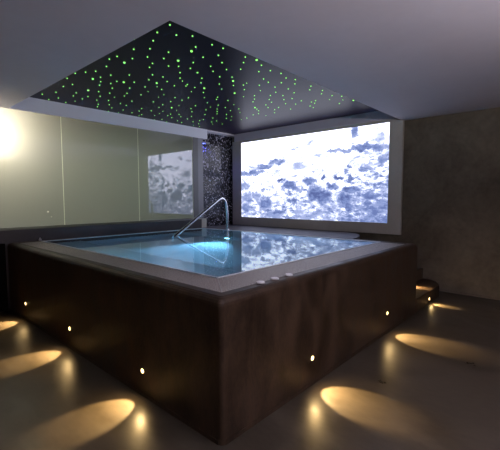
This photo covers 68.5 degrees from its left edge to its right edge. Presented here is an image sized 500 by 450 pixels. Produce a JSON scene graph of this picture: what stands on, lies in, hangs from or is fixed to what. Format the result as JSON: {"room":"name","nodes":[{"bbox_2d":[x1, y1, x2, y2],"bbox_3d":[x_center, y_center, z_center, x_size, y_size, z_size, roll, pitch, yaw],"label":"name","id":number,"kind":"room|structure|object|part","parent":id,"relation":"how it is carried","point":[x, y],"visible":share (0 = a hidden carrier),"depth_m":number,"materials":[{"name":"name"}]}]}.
{"room":"indoor spa","nodes":[
{"label":"indoor spa","id":0,"kind":"room"},
{"bbox_2d":[0,218,201,308],"bbox_3d":[-3.646,0.629,5.613,0.640,1.150,7.060,4,6,42],"label":"wall","id":1,"kind":"structure","parent":0,"point":[17,234],"depth_m":6.11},
{"bbox_2d":[0,243,7,311],"bbox_3d":[-4.630,0.839,4.027,0.034,0.965,3.370,4,6,42],"label":"trim","id":2,"kind":"structure","parent":1,"relation":"attached to","point":[3,273],"depth_m":5.23,"materials":[{"name":"black"}]},
{"bbox_2d":[0,107,64,227],"bbox_3d":[-3.689,-0.877,5.736,0.015,1.834,1.460,4,6,42],"label":"glass panel","id":3,"kind":"object","parent":1,"relation":"on","point":[31,157],"visible":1,"depth_m":5.90,"materials":[{"name":"glass"}]},
{"bbox_2d":[61,117,139,224],"bbox_3d":[-2.715,-0.957,6.815,0.015,1.834,1.450,4,6,42],"label":"glass panel","id":4,"kind":"object","parent":1,"relation":"on","point":[101,160],"visible":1,"depth_m":6.75,"materials":[{"name":"glass"}]},
{"bbox_2d":[138,129,192,220],"bbox_3d":[-1.768,-1.035,7.863,0.015,1.834,1.380,4,6,42],"label":"glass panel","id":5,"kind":"object","parent":1,"relation":"on","point":[165,159],"visible":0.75,"depth_m":7.81,"materials":[{"name":"glass"}]},
{"bbox_2d":[187,218,206,227],"bbox_3d":[-1.238,0.423,8.280,0.640,1.165,0.140,4,6,42],"label":"trim","id":6,"kind":"structure","parent":1,"relation":"attached to","point":[204,220],"depth_m":8.04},
{"bbox_2d":[203,133,232,225],"bbox_3d":[-0.900,-0.815,9.199,0.200,3.500,1.110,4,6,42],"label":"wall","id":7,"kind":"structure","parent":0,"point":[217,155],"depth_m":9.13,"materials":[{"name":"black tile"}]},
{"bbox_2d":[198,138,203,217],"bbox_3d":[-1.201,-1.089,8.593,0.135,1.836,0.160,4,6,42],"label":"trim","id":8,"kind":"structure","parent":7,"relation":"attached to","point":[200,141],"depth_m":8.55,"materials":[{"name":"grey metal"}]},
{"bbox_2d":[207,130,233,136],"bbox_3d":[-0.733,-2.390,9.002,0.163,0.330,1.005,4,6,42],"label":"ceiling","id":9,"kind":"structure","parent":0,"point":[208,131],"depth_m":8.96,"materials":[{"name":"grey paint"}]},
{"bbox_2d":[0,291,499,449],"bbox_3d":[-0.654,1.373,4.045,10.950,0.120,9.060,4,6,42],"label":"floor","id":10,"kind":"structure","parent":0,"point":[432,381],"depth_m":2.92,"materials":[{"name":"tile"}]},
{"bbox_2d":[8,227,416,445],"bbox_3d":[-0.582,0.741,5.204,4.461,0.972,3.756,4,6,42],"label":"tub","id":11,"kind":"object","parent":10,"relation":"on","point":[220,355],"visible":0.89,"depth_m":3.06,"materials":[{"name":"brown wood"}]},
{"bbox_2d":[174,197,229,235],"bbox_3d":[-0.880,0.236,6.815,0.095,1.498,1.580,3,5,35],"label":"handrail","id":12,"kind":"object","parent":11,"relation":"attached to","point":[184,228],"visible":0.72,"depth_m":6.91,"materials":[{"name":"silver metal"}]},
{"bbox_2d":[41,228,379,277],"bbox_3d":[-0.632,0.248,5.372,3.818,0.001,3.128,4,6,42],"label":"water","id":13,"kind":"object","parent":11,"relation":"in","point":[212,252],"visible":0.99,"depth_m":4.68,"materials":[{"name":"blue liquid"}]},
{"bbox_3d":[-0.580,1.212,5.238,4.459,0.028,3.756,4,6,42],"label":"trim","id":14,"kind":"part","parent":11,"relation":"part of","materials":[{"name":"brown wood"}]},
{"bbox_2d":[416,267,438,310],"bbox_3d":[2.407,0.789,6.063,1.149,0.740,1.502,4,6,42],"label":"steps","id":15,"kind":"structure","parent":10,"relation":"on","point":[425,288],"depth_m":5.76,"materials":[{"name":"brown wood"}]},
{"bbox_2d":[0,0,499,141],"bbox_3d":[-0.661,-1.922,3.807,10.550,0.514,8.660,4,6,42],"label":"ceiling","id":16,"kind":"structure","parent":0,"point":[399,59],"depth_m":3.23,"materials":[{"name":"grey paint"}]},
{"bbox_2d":[10,97,206,138],"bbox_3d":[-2.349,-2.011,7.099,0.012,0.223,4.020,4,6,42],"label":"trim","id":17,"kind":"structure","parent":16,"relation":"attached to","point":[30,104],"depth_m":6.72,"materials":[{"name":"white paint"}]},
{"bbox_2d":[192,137,198,217],"bbox_3d":[-1.276,-1.079,8.450,0.075,1.836,0.155,4,6,42],"label":"trim","id":18,"kind":"structure","parent":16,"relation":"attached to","point":[194,140],"depth_m":8.42,"materials":[{"name":"grey metal"}]},
{"bbox_2d":[234,111,394,141],"bbox_3d":[1.170,-2.245,7.912,4.133,0.470,0.090,4,6,42],"label":"ceiling","id":19,"kind":"structure","parent":0,"point":[376,115],"depth_m":7.66,"materials":[{"name":"grey paint"}]},
{"bbox_2d":[232,107,499,297],"bbox_3d":[2.307,-0.677,7.198,10.950,3.500,0.200,4,6,42],"label":"wall","id":20,"kind":"structure","parent":0,"point":[451,192],"depth_m":6.10,"materials":[{"name":"brown paint"}]},
{"bbox_2d":[232,118,403,234],"bbox_3d":[1.159,-0.966,8.031,4.264,2.098,0.070,4,6,42],"label":"screen","id":21,"kind":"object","parent":20,"relation":"attached to","point":[349,178],"depth_m":7.63,"materials":[{"name":"white glass"}]},
{"bbox_2d":[207,225,359,238],"bbox_3d":[0.488,0.579,7.731,3.948,0.925,1.431,4,6,42],"label":"trim","id":22,"kind":"structure","parent":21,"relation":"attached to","point":[336,234],"depth_m":7.49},
{"bbox_2d":[445,290,499,299],"bbox_3d":[4.747,1.218,4.991,3.800,0.030,0.015,4,6,42],"label":"baseboard","id":23,"kind":"structure","parent":20,"relation":"attached to","point":[480,296],"depth_m":5.98,"materials":[{"name":"brown wood"}]},
{"bbox_3d":[-0.512,-2.216,6.042,4.133,0.250,4.935,4,6,42],"label":"ceiling","id":24,"kind":"structure","parent":0,"visible":0},
{"bbox_2d":[30,21,378,134],"bbox_3d":[-0.512,-2.061,6.053,4.133,0.058,4.934,4,6,42],"label":"panel","id":25,"kind":"object","parent":24,"relation":"attached to","point":[175,73],"visible":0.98,"depth_m":5.43,"materials":[{"name":"black paint"}]}
]}

